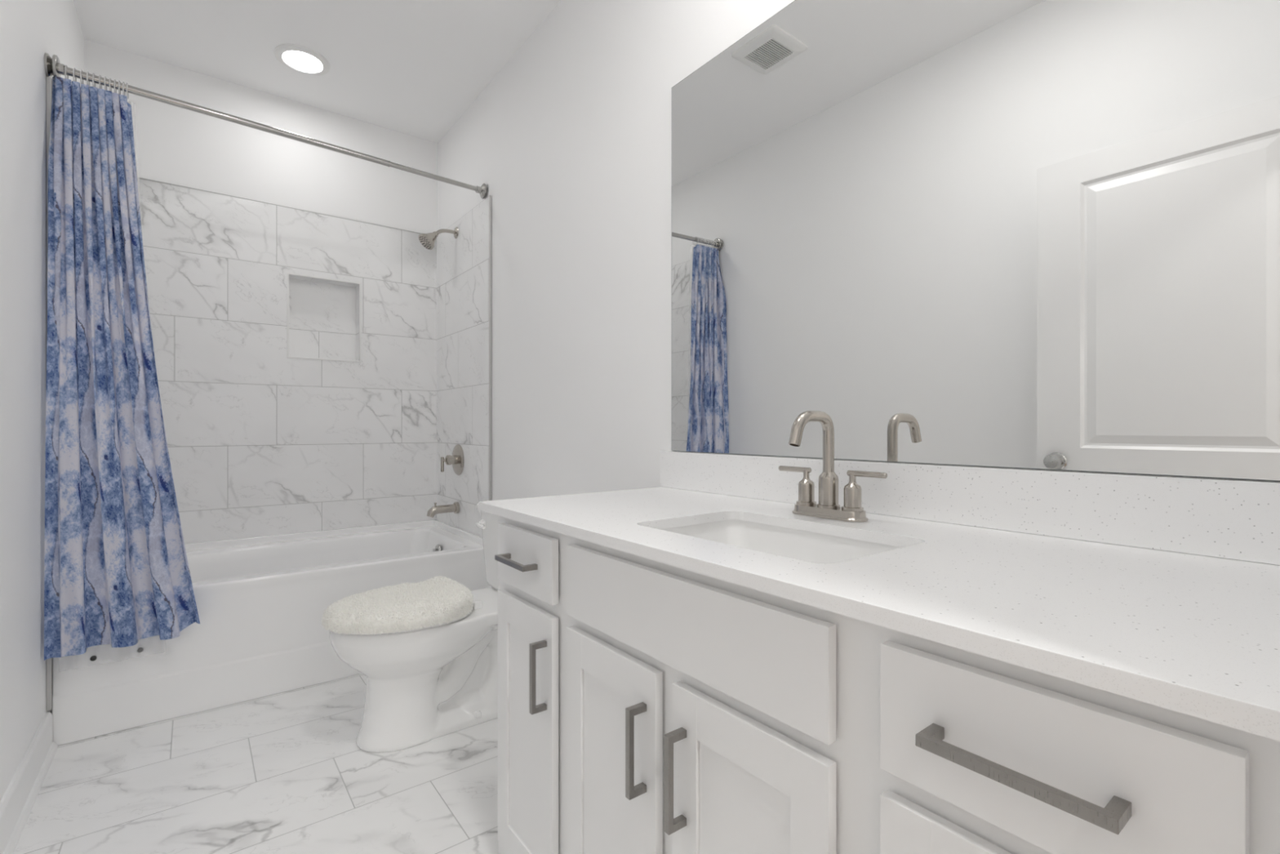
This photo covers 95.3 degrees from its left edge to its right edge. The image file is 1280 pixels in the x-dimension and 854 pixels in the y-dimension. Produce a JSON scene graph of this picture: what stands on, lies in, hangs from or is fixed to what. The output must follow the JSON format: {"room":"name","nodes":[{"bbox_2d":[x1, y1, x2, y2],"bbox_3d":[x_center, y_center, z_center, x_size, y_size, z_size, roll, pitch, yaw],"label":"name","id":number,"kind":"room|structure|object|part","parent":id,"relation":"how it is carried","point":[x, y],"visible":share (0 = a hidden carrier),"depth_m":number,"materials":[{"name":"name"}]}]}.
{"room":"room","nodes":[
{"label":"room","id":0,"kind":"room"},
{"bbox_2d":[0,0,84,800],"bbox_3d":[-1.409,-0.325,1.125,0.142,2.730,3.740,0,0,-37],"label":"wall","id":1,"kind":"structure","parent":0,"point":[29,29],"depth_m":1.62,"materials":[{"name":"white paint"}]},
{"bbox_2d":[0,711,57,853],"bbox_3d":[-1.094,0.979,0.834,0.027,0.122,2.655,0,0,-37],"label":"baseboard","id":2,"kind":"structure","parent":1,"relation":"attached to","point":[16,803],"depth_m":1.58,"materials":[{"name":"white paint"}]},
{"bbox_2d":[44,53,486,198],"bbox_3d":[-1.344,-1.168,2.389,1.533,0.082,0.076,0,0,-42],"label":"curtain rod","id":3,"kind":"object","parent":1,"relation":"attached to","point":[52,67],"visible":0.97,"depth_m":2.21,"materials":[{"name":"silver metal"}]},
{"bbox_2d":[64,65,68,79],"bbox_3d":[-1.878,-1.156,1.910,0.004,0.053,0.051,0,0,-37],"label":"curtain ring","id":4,"kind":"object","parent":3,"relation":"hanging from","point":[65,66],"visible":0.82,"depth_m":1.89,"materials":[{"name":"white plastic"}]},
{"bbox_2d":[72,67,76,81],"bbox_3d":[-1.864,-1.156,1.923,0.004,0.053,0.051,0,0,-37],"label":"curtain ring","id":5,"kind":"object","parent":3,"relation":"hanging from","point":[73,68],"visible":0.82,"depth_m":1.91,"materials":[{"name":"white plastic"}]},
{"bbox_2d":[80,69,84,84],"bbox_3d":[-1.851,-1.156,1.934,0.004,0.053,0.051,0,0,-37],"label":"curtain ring","id":6,"kind":"object","parent":3,"relation":"hanging from","point":[81,70],"visible":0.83,"depth_m":1.92,"materials":[{"name":"white plastic"}]},
{"bbox_2d":[86,71,89,88],"bbox_3d":[-1.840,-1.156,1.944,0.004,0.053,0.051,0,0,-37],"label":"curtain ring","id":7,"kind":"object","parent":3,"relation":"hanging from","point":[87,73],"visible":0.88,"depth_m":1.93,"materials":[{"name":"white plastic"}]},
{"bbox_2d":[92,73,95,87],"bbox_3d":[-1.829,-1.156,1.954,0.004,0.053,0.051,0,0,-37],"label":"curtain ring","id":8,"kind":"object","parent":3,"relation":"hanging from","point":[93,74],"visible":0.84,"depth_m":1.94,"materials":[{"name":"white plastic"}]},
{"bbox_2d":[98,75,102,88],"bbox_3d":[-1.818,-1.156,1.965,0.004,0.053,0.051,0,0,-37],"label":"curtain ring","id":9,"kind":"object","parent":3,"relation":"hanging from","point":[100,76],"visible":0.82,"depth_m":1.95,"materials":[{"name":"white plastic"}]},
{"bbox_2d":[104,76,106,90],"bbox_3d":[-1.808,-1.156,1.973,0.004,0.053,0.051,0,0,-37],"label":"curtain ring","id":10,"kind":"object","parent":3,"relation":"hanging from","point":[105,86],"visible":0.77,"depth_m":1.96,"materials":[{"name":"white plastic"}]},
{"bbox_2d":[108,78,111,91],"bbox_3d":[-1.799,-1.156,1.981,0.004,0.053,0.051,0,0,-37],"label":"curtain ring","id":11,"kind":"object","parent":3,"relation":"hanging from","point":[110,89],"visible":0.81,"depth_m":1.97,"materials":[{"name":"white plastic"}]},
{"bbox_2d":[113,79,116,93],"bbox_3d":[-1.790,-1.156,1.989,0.004,0.053,0.051,0,0,-37],"label":"curtain ring","id":12,"kind":"object","parent":3,"relation":"hanging from","point":[115,90],"visible":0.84,"depth_m":1.97,"materials":[{"name":"white plastic"}]},
{"bbox_2d":[89,647,143,661],"bbox_3d":[-1.796,-0.169,1.995,0.270,1.927,0.060,0,0,-37],"label":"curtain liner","id":13,"kind":"object","parent":3,"relation":"hanging from","point":[92,658],"visible":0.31,"depth_m":1.94,"materials":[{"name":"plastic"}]},
{"bbox_2d":[118,80,120,94],"bbox_3d":[-1.782,-1.156,1.997,0.004,0.053,0.051,0,0,-37],"label":"curtain ring","id":14,"kind":"object","parent":3,"relation":"hanging from","point":[119,91],"visible":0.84,"depth_m":1.98,"materials":[{"name":"white plastic"}]},
{"bbox_2d":[44,76,199,660],"bbox_3d":[-1.739,-0.202,1.975,0.386,1.868,0.114,0,0,-42],"label":"shower curtain","id":15,"kind":"object","parent":3,"relation":"hanging from","point":[117,573],"visible":1,"depth_m":1.94,"materials":[{"name":"blue fabric"}]},
{"bbox_2d":[122,81,124,95],"bbox_3d":[-1.774,-1.157,2.004,0.004,0.053,0.051,0,0,-37],"label":"curtain ring","id":16,"kind":"object","parent":3,"relation":"hanging from","point":[123,83],"visible":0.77,"depth_m":1.99,"materials":[{"name":"white plastic"}]},
{"bbox_2d":[125,83,128,99],"bbox_3d":[-1.767,-1.157,2.010,0.004,0.053,0.051,0,0,-37],"label":"curtain ring","id":17,"kind":"object","parent":3,"relation":"hanging from","point":[127,94],"visible":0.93,"depth_m":2.00,"materials":[{"name":"white plastic"}]},
{"bbox_2d":[13,673,497,853],"bbox_3d":[-0.754,1.065,1.627,1.793,0.050,3.740,0,0,-37],"label":"floor","id":18,"kind":"structure","parent":0,"point":[286,772],"depth_m":1.68,"materials":[{"name":"tile"}]},
{"bbox_2d":[52,519,491,745],"bbox_3d":[-1.559,0.793,2.676,1.510,0.491,0.814,0,0,-37],"label":"bathtub","id":19,"kind":"object","parent":18,"relation":"on","point":[261,602],"visible":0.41,"depth_m":2.27,"materials":[{"name":"white ceramic"}]},
{"bbox_3d":[-1.068,0.655,3.076,0.018,0.072,0.072,0,0,-38],"label":"overflow plate","id":20,"kind":"part","parent":19,"relation":"part of","materials":[{"name":"silver metal"}]},
{"bbox_2d":[328,497,519,752],"bbox_3d":[-0.663,0.671,2.094,0.820,0.738,0.454,0,0,-37],"label":"toilet","id":21,"kind":"object","parent":18,"relation":"on","point":[423,685],"visible":0.68,"depth_m":1.91,"materials":[{"name":"white ceramic"}]},
{"bbox_2d":[320,575,474,635],"bbox_3d":[-0.816,0.595,1.977,0.475,0.085,0.417,0,0,-37],"label":"lid cover","id":22,"kind":"object","parent":21,"relation":"on","point":[437,600],"visible":1,"depth_m":1.89,"materials":[{"name":"white fabric"}]},
{"bbox_3d":[-0.812,0.631,1.980,0.444,0.014,0.376,0,0,-38],"label":"seat","id":23,"kind":"part","parent":21,"relation":"part of","materials":[{"name":"white"}]},
{"bbox_3d":[-0.670,0.841,2.089,0.788,0.398,0.372,0,0,-38],"label":"bowl","id":24,"kind":"part","parent":21,"relation":"part of","materials":[{"name":"white ceramic"}]},
{"bbox_3d":[-0.620,0.385,2.289,0.040,0.034,0.087,0,0,-38],"label":"flush lever","id":25,"kind":"part","parent":21,"relation":"part of","materials":[{"name":"white"}]},
{"bbox_3d":[-0.440,0.489,2.265,0.222,0.307,0.432,0,0,-38],"label":"tank","id":26,"kind":"part","parent":21,"relation":"part of","materials":[{"name":"white ceramic"}]},
{"bbox_3d":[-0.445,0.319,2.262,0.234,0.034,0.454,0,0,-38],"label":"tank lid","id":27,"kind":"part","parent":21,"relation":"part of","materials":[{"name":"white"}]},
{"bbox_2d":[494,515,1279,853],"bbox_3d":[0.263,0.622,1.048,0.621,0.837,1.327,0,0,-37],"label":"vanity cabinet","id":28,"kind":"object","parent":18,"relation":"on","point":[646,705],"visible":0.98,"depth_m":0.69,"materials":[{"name":"white paint"}]},
{"bbox_3d":[-0.269,0.291,1.260,0.034,0.011,0.139,0,0,-38],"label":"handle","id":29,"kind":"part","parent":28,"relation":"part of","materials":[{"name":"silver metal"}]},
{"bbox_3d":[-0.250,0.291,1.274,0.016,0.131,0.262,0,0,-38],"label":"drawer","id":30,"kind":"part","parent":28,"relation":"part of","materials":[{"name":"white paint"}]},
{"bbox_3d":[-0.250,0.678,1.274,0.016,0.588,0.262,0,0,-38],"label":"door","id":31,"kind":"part","parent":28,"relation":"part of","materials":[{"name":"white paint"}]},
{"bbox_3d":[-0.205,0.504,1.177,0.034,0.139,0.011,0,0,-38],"label":"handle","id":32,"kind":"part","parent":28,"relation":"part of","materials":[{"name":"silver metal"}]},
{"bbox_3d":[-0.053,0.678,1.018,0.016,0.588,0.271,0,0,-38],"label":"door","id":33,"kind":"part","parent":28,"relation":"part of","materials":[{"name":"white paint"}]},
{"bbox_3d":[-0.006,0.508,0.917,0.034,0.139,0.011,0,0,-38],"label":"handle","id":34,"kind":"part","parent":28,"relation":"part of","materials":[{"name":"silver metal"}]},
{"bbox_3d":[0.051,0.510,0.842,0.034,0.139,0.011,0,0,-38],"label":"handle","id":35,"kind":"part","parent":28,"relation":"part of","materials":[{"name":"silver metal"}]},
{"bbox_3d":[0.137,0.678,0.771,0.016,0.588,0.271,0,0,-38],"label":"door","id":36,"kind":"part","parent":28,"relation":"part of","materials":[{"name":"white paint"}]},
{"bbox_2d":[478,486,1279,741],"bbox_3d":[0.261,0.193,1.068,0.602,0.020,1.370,0,0,-37],"label":"countertop","id":37,"kind":"structure","parent":28,"relation":"on","point":[1198,636],"depth_m":0.66,"materials":[{"name":"stone"}]},
{"bbox_2d":[660,520,902,563],"bbox_3d":[0.227,0.276,1.028,0.324,0.146,0.470,0,0,-37],"label":"sink","id":38,"kind":"object","parent":37,"relation":"in","point":[799,544],"visible":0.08,"depth_m":1.18,"materials":[{"name":"white ceramic"}]},
{"bbox_2d":[778,410,887,522],"bbox_3d":[0.385,0.075,1.190,0.180,0.215,0.184,0,0,7],"label":"faucet","id":39,"kind":"object","parent":37,"relation":"on","point":[828,507],"visible":1,"depth_m":1.17,"materials":[{"name":"silver metal"}]},
{"bbox_3d":[0.334,0.091,1.257,0.011,0.011,0.080,0,0,-38],"label":"lever","id":40,"kind":"part","parent":39,"relation":"part of","materials":[{"name":"silver metal"}]},
{"bbox_3d":[0.352,0.129,1.234,0.041,0.072,0.041,0,0,-38],"label":"handle","id":41,"kind":"part","parent":39,"relation":"part of","materials":[{"name":"silver metal"}]},
{"bbox_3d":[0.341,0.032,1.157,0.133,0.129,0.022,0,0,-38],"label":"spout","id":42,"kind":"part","parent":39,"relation":"part of","materials":[{"name":"silver metal"}]},
{"bbox_3d":[0.385,0.173,1.190,0.058,0.019,0.167,0,0,-38],"label":"plate","id":43,"kind":"part","parent":39,"relation":"part of","materials":[{"name":"silver metal"}]},
{"bbox_3d":[0.418,0.129,1.147,0.041,0.072,0.041,0,0,-38],"label":"handle","id":44,"kind":"part","parent":39,"relation":"part of","materials":[{"name":"silver metal"}]},
{"bbox_3d":[0.436,0.091,1.123,0.011,0.011,0.080,0,0,-38],"label":"lever","id":45,"kind":"part","parent":39,"relation":"part of","materials":[{"name":"silver metal"}]},
{"bbox_3d":[0.338,0.526,0.508,0.016,0.284,0.267,0,0,-38],"label":"drawer","id":46,"kind":"part","parent":28,"relation":"part of","materials":[{"name":"white paint"}]},
{"bbox_3d":[0.317,0.292,0.496,0.034,0.011,0.151,0,0,-38],"label":"handle","id":47,"kind":"part","parent":28,"relation":"part of","materials":[{"name":"silver metal"}]},
{"bbox_3d":[0.338,0.291,0.508,0.016,0.131,0.267,0,0,-38],"label":"drawer","id":48,"kind":"part","parent":28,"relation":"part of","materials":[{"name":"white paint"}]},
{"bbox_2d":[84,39,437,543],"bbox_3d":[-1.849,-0.325,3.054,1.533,2.730,0.144,0,0,-37],"label":"wall","id":49,"kind":"structure","parent":0,"point":[291,284],"depth_m":2.99,"materials":[{"name":"white tile"}]},
{"bbox_2d":[73,0,560,142],"bbox_3d":[-0.754,-1.715,1.627,1.793,0.050,3.740,0,0,-37],"label":"ceiling","id":50,"kind":"structure","parent":0,"point":[414,68],"depth_m":2.57,"materials":[{"name":"white paint"}]},
{"bbox_2d":[274,44,330,75],"bbox_3d":[-1.552,-1.684,2.685,0.224,0.012,0.224,0,0,-37],"label":"recessed light","id":51,"kind":"object","parent":50,"relation":"in","point":[297,58],"visible":1,"depth_m":2.67,"materials":[{"name":"white plastic"}]},
{"bbox_2d":[436,0,1279,537],"bbox_3d":[-0.099,-0.325,2.130,0.142,2.730,3.740,0,0,-37],"label":"wall","id":52,"kind":"structure","parent":0,"point":[554,285],"depth_m":2.27,"materials":[{"name":"white paint"}]},
{"bbox_2d":[418,226,458,249],"bbox_3d":[-1.083,-1.020,3.134,0.202,0.149,0.093,0,0,-37],"label":"shower","id":53,"kind":"object","parent":52,"relation":"attached to","point":[427,240],"visible":1,"depth_m":3.10,"materials":[{"name":"silver metal"}]},
{"bbox_3d":[-1.053,-1.051,3.162,0.120,0.046,0.019,0,0,-38],"label":"arm","id":54,"kind":"part","parent":53,"relation":"part of","materials":[{"name":"silver metal"}]},
{"bbox_2d":[426,502,459,517],"bbox_3d":[-1.060,0.442,3.132,0.166,0.079,0.062,0,0,-37],"label":"tub spout","id":55,"kind":"object","parent":52,"relation":"attached to","point":[455,507],"visible":1,"depth_m":3.12,"materials":[{"name":"silver metal"}]},
{"bbox_2d":[440,444,464,475],"bbox_3d":[-1.026,0.178,3.145,0.096,0.168,0.168,0,0,-37],"label":"shower valve","id":56,"kind":"object","parent":52,"relation":"attached to","point":[456,460],"visible":1,"depth_m":3.13,"materials":[{"name":"silver metal"}]},
{"bbox_3d":[-1.058,0.200,3.121,0.017,0.080,0.017,0,0,-38],"label":"lever","id":57,"kind":"part","parent":56,"relation":"part of","materials":[{"name":"silver metal"}]},
{"bbox_3d":[-1.026,0.178,3.146,0.076,0.054,0.054,0,0,-38],"label":"handle","id":58,"kind":"part","parent":56,"relation":"part of","materials":[{"name":"silver metal"}]},
{"bbox_2d":[659,450,1279,564],"bbox_3d":[0.488,0.128,1.250,0.020,0.109,1.382,0,0,-37],"label":"backsplash","id":59,"kind":"structure","parent":52,"relation":"attached to","point":[1224,518],"depth_m":0.98,"materials":[{"name":"stone"}]},
{"bbox_2d":[671,0,1279,480],"bbox_3d":[0.501,-0.478,1.245,0.005,1.102,1.325,0,0,-37],"label":"wall mirror","id":60,"kind":"object","parent":52,"relation":"attached to","point":[1037,234],"visible":1,"depth_m":1.07,"materials":[{"name":"grey mirror"}]}
]}

